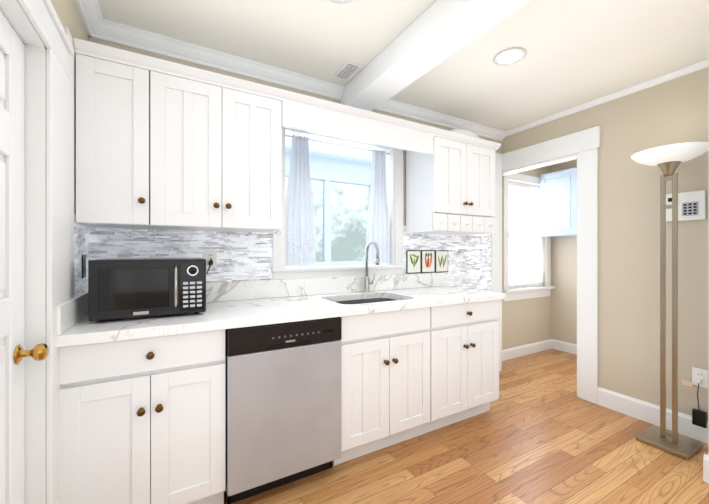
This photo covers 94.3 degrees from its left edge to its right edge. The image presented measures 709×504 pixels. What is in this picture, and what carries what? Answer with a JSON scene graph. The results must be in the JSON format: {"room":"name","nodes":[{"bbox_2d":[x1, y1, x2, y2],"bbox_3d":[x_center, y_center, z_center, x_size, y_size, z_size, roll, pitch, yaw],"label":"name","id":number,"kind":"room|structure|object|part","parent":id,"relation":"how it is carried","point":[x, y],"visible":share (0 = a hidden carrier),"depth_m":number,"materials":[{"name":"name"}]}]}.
{"room":"kitchen","nodes":[
{"label":"kitchen","id":0,"kind":"room"},
{"bbox_2d":[51,0,87,214],"bbox_3d":[-0.552,0.001,-0.110,0.320,2.460,4.490,0,0,-29],"label":"wall","id":1,"kind":"structure","parent":0,"point":[68,14],"depth_m":1.50,"materials":[{"name":"beige paint"}]},
{"bbox_2d":[0,10,24,503],"bbox_3d":[-0.929,0.259,0.745,0.035,1.926,0.828,0,0,-29],"label":"door leaf","id":2,"kind":"structure","parent":1,"relation":"in","point":[12,261],"depth_m":1.02,"materials":[{"name":"white wood"}]},
{"bbox_2d":[13,343,48,364],"bbox_3d":[-1.052,0.330,1.076,0.075,0.062,0.062,0,0,-29],"label":"door knob","id":3,"kind":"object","parent":2,"relation":"attached to","point":[39,352],"depth_m":1.06,"materials":[{"name":"gold metal"}]},
{"bbox_2d":[0,0,73,503],"bbox_3d":[-0.955,0.150,0.838,0.150,2.160,1.358,0,0,-29],"label":"door frame","id":4,"kind":"structure","parent":1,"relation":"attached to","point":[45,36],"depth_m":1.14,"materials":[{"name":"white wood"}]},
{"bbox_2d":[57,291,87,336],"bbox_3d":[-1.248,0.254,1.483,0.018,0.109,0.630,0,0,-29],"label":"backsplash","id":5,"kind":"structure","parent":1,"relation":"attached to","point":[71,311],"depth_m":1.35,"materials":[{"name":"white stone"}]},
{"bbox_2d":[74,214,89,296],"bbox_3d":[-1.330,0.068,1.600,0.006,0.475,0.354,0,0,-29],"label":"backsplash","id":6,"kind":"structure","parent":1,"relation":"attached to","point":[81,240],"depth_m":1.57,"materials":[{"name":"tile"}]},
{"bbox_2d":[82,254,85,278],"bbox_3d":[-1.329,0.070,1.616,0.007,0.116,0.072,0,0,-29],"label":"outlet","id":7,"kind":"object","parent":6,"relation":"attached to","point":[83,265],"visible":0.98,"depth_m":1.60,"materials":[{"name":"black plastic"}]},
{"bbox_2d":[75,0,106,40],"bbox_3d":[-0.335,-1.191,-0.097,0.072,0.078,4.300,0,0,-29],"label":"crown molding","id":8,"kind":"structure","parent":1,"relation":"attached to","point":[97,25],"depth_m":1.67,"materials":[{"name":"white wood"}]},
{"bbox_2d":[88,37,501,266],"bbox_3d":[-0.042,0.000,2.647,3.520,2.460,0.190,0,0,-29],"label":"wall","id":9,"kind":"structure","parent":0,"point":[138,51],"depth_m":2.25,"materials":[{"name":"beige paint"}]},
{"bbox_2d":[73,37,168,229],"bbox_3d":[-1.173,-0.532,1.693,0.348,0.803,0.341,0,0,-29],"label":"upper cabinet","id":10,"kind":"object","parent":9,"relation":"attached to","point":[161,144],"depth_m":1.55,"materials":[{"name":"white wood"}]},
{"bbox_2d":[169,61,284,234],"bbox_3d":[-0.822,-0.532,1.890,0.724,0.803,0.341,0,0,-29],"label":"upper cabinet","id":11,"kind":"object","parent":9,"relation":"attached to","point":[225,132],"depth_m":1.76,"materials":[{"name":"white wood"}]},
{"bbox_3d":[-0.069,-0.909,2.295,2.862,0.048,0.375,0,0,-29],"label":"cabinet crown","id":12,"kind":"part","parent":11,"relation":"part of","materials":[{"name":"white wood"}]},
{"bbox_2d":[90,226,490,290],"bbox_3d":[-0.019,0.280,2.547,3.220,1.000,0.006,0,0,-29],"label":"backsplash","id":13,"kind":"structure","parent":9,"relation":"attached to","point":[240,257],"depth_m":2.13,"materials":[{"name":"tile"}]},
{"bbox_2d":[204,249,216,267],"bbox_3d":[-0.895,0.040,2.043,0.072,0.116,0.005,0,0,-29],"label":"electrical outlet","id":14,"kind":"object","parent":13,"relation":"attached to","point":[210,253],"visible":0.73,"depth_m":2.04,"materials":[{"name":"white plastic"}]},
{"bbox_2d":[406,250,447,273],"bbox_3d":[0.654,0.085,2.914,0.484,0.200,0.011,0,0,-29],"label":"tiles","id":15,"kind":"structure","parent":13,"relation":"attached to","point":[426,261],"depth_m":2.90,"materials":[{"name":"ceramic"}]},
{"bbox_2d":[107,20,506,140],"bbox_3d":[0.114,-1.191,2.584,3.310,0.078,0.072,0,0,-29],"label":"crown molding","id":16,"kind":"structure","parent":9,"relation":"attached to","point":[117,33],"depth_m":2.15,"materials":[{"name":"white wood"}]},
{"bbox_2d":[206,273,444,300],"bbox_3d":[-0.279,0.249,2.382,2.554,0.119,0.018,0,0,-29],"label":"backsplash","id":17,"kind":"structure","parent":9,"relation":"attached to","point":[238,290],"depth_m":2.34,"materials":[{"name":"white stone"}]},
{"bbox_2d":[271,127,405,279],"bbox_3d":[-0.116,-0.375,2.585,1.130,1.130,0.225,0,0,-29],"label":"window","id":18,"kind":"structure","parent":9,"relation":"in","point":[280,270],"depth_m":2.61,"materials":[{"name":"white wood"}]},
{"bbox_2d":[285,134,389,264],"bbox_3d":[-0.101,-0.375,2.562,0.927,0.940,0.049,0,0,-29],"label":"curtains","id":19,"kind":"object","parent":18,"relation":"hanging from","point":[300,221],"visible":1,"depth_m":2.43,"materials":[{"name":"white fabric"}]},
{"bbox_3d":[-0.102,-0.830,2.561,0.924,0.011,0.012,0,0,-29],"label":"rod","id":20,"kind":"part","parent":19,"relation":"part of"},
{"bbox_2d":[405,127,468,234],"bbox_3d":[0.674,-0.547,2.735,0.353,0.773,0.341,0,0,-29],"label":"upper cabinet","id":21,"kind":"object","parent":9,"relation":"attached to","point":[437,160],"depth_m":2.59,"materials":[{"name":"white wood"}]},
{"bbox_2d":[449,129,479,137],"bbox_3d":[0.925,-0.995,2.836,0.442,0.112,0.260,0,0,-29],"label":"plate","id":22,"kind":"object","parent":21,"relation":"on","point":[467,132],"visible":0.31,"depth_m":2.73,"materials":[{"name":"ceramic"}]},
{"bbox_2d":[453,137,476,234],"bbox_3d":[0.830,-0.547,2.823,0.131,0.773,0.341,0,0,-29],"label":"upper cabinet","id":23,"kind":"object","parent":9,"relation":"attached to","point":[472,140],"depth_m":2.72,"materials":[{"name":"white wood"}]},
{"bbox_2d":[461,138,496,234],"bbox_3d":[0.985,-0.547,2.910,0.354,0.773,0.341,0,0,-29],"label":"upper cabinet","id":24,"kind":"object","parent":9,"relation":"attached to","point":[486,150],"depth_m":2.80,"materials":[{"name":"white wood"}]},
{"bbox_2d":[98,0,708,130],"bbox_3d":[1.568,-1.290,1.138,5.200,0.120,4.820,0,0,-29],"label":"ceiling","id":25,"kind":"structure","parent":0,"point":[579,52],"depth_m":1.92,"materials":[{"name":"white paint"}]},
{"bbox_2d":[329,0,353,3],"bbox_3d":[-0.064,-1.225,1.526,0.188,0.006,0.188,0,0,-29],"label":"recessed light","id":26,"kind":"object","parent":25,"relation":"in","point":[341,1],"visible":1,"depth_m":1.60,"materials":[{"name":"white plastic"}]},
{"bbox_2d":[334,61,361,80],"bbox_3d":[-0.047,-1.224,2.230,0.110,0.012,0.210,0,0,-29],"label":"ceiling vent","id":27,"kind":"object","parent":25,"relation":"in","point":[348,70],"visible":1,"depth_m":2.21,"materials":[{"name":"white metal"}]},
{"bbox_2d":[341,0,529,110],"bbox_3d":[1.045,-1.155,0.681,0.220,0.150,4.299,0,0,-29],"label":"ceiling beam","id":28,"kind":"structure","parent":25,"relation":"attached to","point":[435,33],"depth_m":1.76,"materials":[{"name":"white paint"}]},
{"bbox_2d":[493,48,525,65],"bbox_3d":[0.975,-1.225,2.067,0.188,0.006,0.188,0,0,-29],"label":"recessed light","id":29,"kind":"object","parent":25,"relation":"in","point":[510,56],"visible":1,"depth_m":2.06,"materials":[{"name":"white plastic"}]},
{"bbox_2d":[224,349,708,503],"bbox_3d":[1.322,1.280,1.574,5.200,0.100,5.820,0,0,-29],"label":"floor","id":30,"kind":"structure","parent":0,"point":[540,432],"depth_m":1.92,"materials":[{"name":"brown wood"}]},
{"bbox_2d":[197,313,356,503],"bbox_3d":[-0.477,0.794,1.921,0.729,0.873,0.626,0,0,-29],"label":"base cabinet","id":31,"kind":"object","parent":30,"relation":"on","point":[236,391],"depth_m":1.61,"materials":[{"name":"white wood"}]},
{"bbox_2d":[57,285,504,348],"bbox_3d":[-0.136,0.330,2.111,2.572,0.042,0.630,0,0,-29],"label":"countertop","id":32,"kind":"structure","parent":31,"relation":"on","point":[258,310],"depth_m":1.72,"materials":[{"name":"white stone"}]},
{"bbox_2d":[88,258,212,321],"bbox_3d":[-1.002,0.172,1.710,0.537,0.274,0.470,0,0,-29],"label":"microwave","id":33,"kind":"object","parent":32,"relation":"on","point":[130,288],"visible":1,"depth_m":1.50,"materials":[{"name":"black plastic"}]},
{"bbox_2d":[361,241,380,292],"bbox_3d":[0.147,0.112,2.481,0.105,0.395,0.195,0,0,-29],"label":"faucet","id":34,"kind":"object","parent":32,"relation":"on","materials":[{"name":"silver metal"}]},
{"bbox_2d":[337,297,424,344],"bbox_3d":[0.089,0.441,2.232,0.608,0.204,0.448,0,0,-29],"label":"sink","id":35,"kind":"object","parent":32,"relation":"in","point":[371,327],"depth_m":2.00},
{"bbox_2d":[224,317,341,503],"bbox_3d":[-0.476,0.794,1.919,0.585,0.872,0.630,0,0,-29],"label":"dishwasher","id":36,"kind":"object","parent":31,"relation":"in","point":[283,379],"depth_m":1.63,"materials":[{"name":"silver metal"}]},
{"bbox_2d":[631,142,708,459],"bbox_3d":[2.018,0.292,2.110,0.376,1.874,0.376,0,0,-29],"label":"floor lamp","id":37,"kind":"object","parent":30,"relation":"on","point":[667,160],"visible":1,"depth_m":2.09,"materials":[{"name":"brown metal"}]},
{"bbox_2d":[502,165,551,349],"bbox_3d":[2.000,0.000,3.994,1.360,2.460,0.150,0,0,-29],"label":"wall","id":38,"kind":"structure","parent":0,"point":[526,321],"depth_m":3.97,"materials":[{"name":"beige paint"}]},
{"bbox_2d":[502,339,552,360],"bbox_3d":[2.029,1.170,3.916,1.094,0.120,0.016,0,0,-29],"label":"baseboard","id":39,"kind":"structure","parent":38,"relation":"attached to","point":[527,349],"depth_m":3.92,"materials":[{"name":"white wood"}]},
{"bbox_2d":[502,173,554,300],"bbox_3d":[2.070,-0.178,3.971,0.950,1.475,0.160,0,0,-29],"label":"alcove window","id":40,"kind":"structure","parent":38,"relation":"in","point":[524,201],"depth_m":3.97,"materials":[{"name":"white wood"}]},
{"bbox_2d":[509,218,542,286],"bbox_3d":[2.069,0.010,3.973,0.700,0.800,0.020,0,0,-29],"label":"window pane","id":41,"kind":"object","parent":40,"relation":"hanging from","point":[525,249],"visible":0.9,"depth_m":3.97,"materials":[{"name":"white glass"}]},
{"bbox_2d":[552,159,576,343],"bbox_3d":[3.643,0.000,2.344,0.120,2.460,4.640,0,0,-29],"label":"wall","id":42,"kind":"structure","parent":0,"point":[564,291],"depth_m":4.07,"materials":[{"name":"beige paint"}]},
{"bbox_2d":[540,167,576,236],"bbox_3d":[2.511,-0.570,3.915,0.304,0.760,0.430,0,0,-29],"label":"upper cabinet","id":43,"kind":"object","parent":42,"relation":"attached to","point":[558,203],"visible":0.83,"depth_m":3.84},
{"bbox_2d":[553,339,576,354],"bbox_3d":[3.621,1.170,2.246,0.016,0.120,4.490,0,0,-29],"label":"baseboard","id":44,"kind":"structure","parent":42,"relation":"attached to","point":[557,344],"depth_m":4.05,"materials":[{"name":"white wood"}]},
{"bbox_2d":[502,67,708,420],"bbox_3d":[2.600,0.000,1.669,0.120,2.460,4.490,0,0,-29],"label":"wall","id":45,"kind":"structure","parent":0,"point":[674,111],"depth_m":2.40,"materials":[{"name":"beige paint"}]},
{"bbox_2d":[491,126,599,403],"bbox_3d":[1.687,0.107,3.106,0.301,2.245,1.090,0,0,-29],"label":"door frame","id":46,"kind":"structure","parent":45,"relation":"attached to","point":[582,146],"depth_m":2.75,"materials":[{"name":"white wood"}]},
{"bbox_2d":[507,59,708,135],"bbox_3d":[1.948,-1.210,2.668,0.034,0.040,1.530,0,0,-29],"label":"crown molding","id":47,"kind":"structure","parent":45,"relation":"attached to","point":[704,64],"depth_m":2.52,"materials":[{"name":"white wood"}]},
{"bbox_2d":[597,387,707,443],"bbox_3d":[2.149,1.160,2.331,0.016,0.140,0.745,0,0,-29],"label":"baseboard","id":48,"kind":"structure","parent":45,"relation":"attached to","point":[648,412],"depth_m":2.38,"materials":[{"name":"white wood"}]},
{"bbox_2d":[666,190,705,221],"bbox_3d":[2.211,-0.305,2.202,0.032,0.190,0.200,0,0,-29],"label":"intercom","id":49,"kind":"object","parent":45,"relation":"attached to","point":[691,205],"visible":0.75,"depth_m":2.17,"materials":[{"name":"white plastic"}]},
{"bbox_2d":[692,367,707,387],"bbox_3d":[2.257,0.820,2.147,0.007,0.116,0.072,0,0,-29],"label":"electrical outlet","id":50,"kind":"object","parent":45,"relation":"attached to","point":[699,373],"visible":0.81,"depth_m":2.14,"materials":[{"name":"white plastic"}]},
{"bbox_2d":[682,379,706,427],"bbox_3d":[2.231,0.979,2.162,0.031,0.302,0.120,0,0,-29],"label":"cord","id":51,"kind":"object","parent":50,"relation":"attached to","point":[699,417],"visible":0.98,"depth_m":2.14,"materials":[{"name":"black plastic"}]},
{"bbox_2d":[708,326,708,455],"bbox_3d":[2.159,0.000,1.810,0.510,2.460,0.170,0,0,-29],"label":"wall","id":52,"kind":"structure","parent":0,"point":[708,390],"depth_m":1.76,"materials":[{"name":"white paint"}]},
{"bbox_2d":[703,454,708,482],"bbox_3d":[2.099,1.160,1.884,0.510,0.140,0.016,0,0,-29],"label":"baseboard","id":53,"kind":"structure","parent":52,"relation":"attached to","point":[706,458],"depth_m":1.76,"materials":[{"name":"white wood"}]},
{"label":"outside","id":54,"kind":"structure","parent":0,"visible":0},
{"bbox_2d":[285,177,368,261],"bbox_3d":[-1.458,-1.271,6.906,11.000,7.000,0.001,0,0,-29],"label":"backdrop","id":55,"kind":"structure","parent":54,"point":[341,217],"depth_m":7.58,"materials":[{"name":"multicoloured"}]},
{"bbox_2d":[285,139,380,266],"bbox_3d":[-0.230,-0.235,3.287,3.080,1.830,1.110,0,0,-29],"label":"wall","id":56,"kind":"structure","parent":54,"point":[335,158],"depth_m":3.71,"materials":[{"name":"paint"}]},
{"bbox_2d":[285,164,374,265],"bbox_3d":[-0.325,-0.395,3.779,1.300,1.090,0.080,0,0,-29],"label":"porch window","id":57,"kind":"structure","parent":56,"relation":"in","point":[327,177],"depth_m":3.77,"materials":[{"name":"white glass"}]}
]}

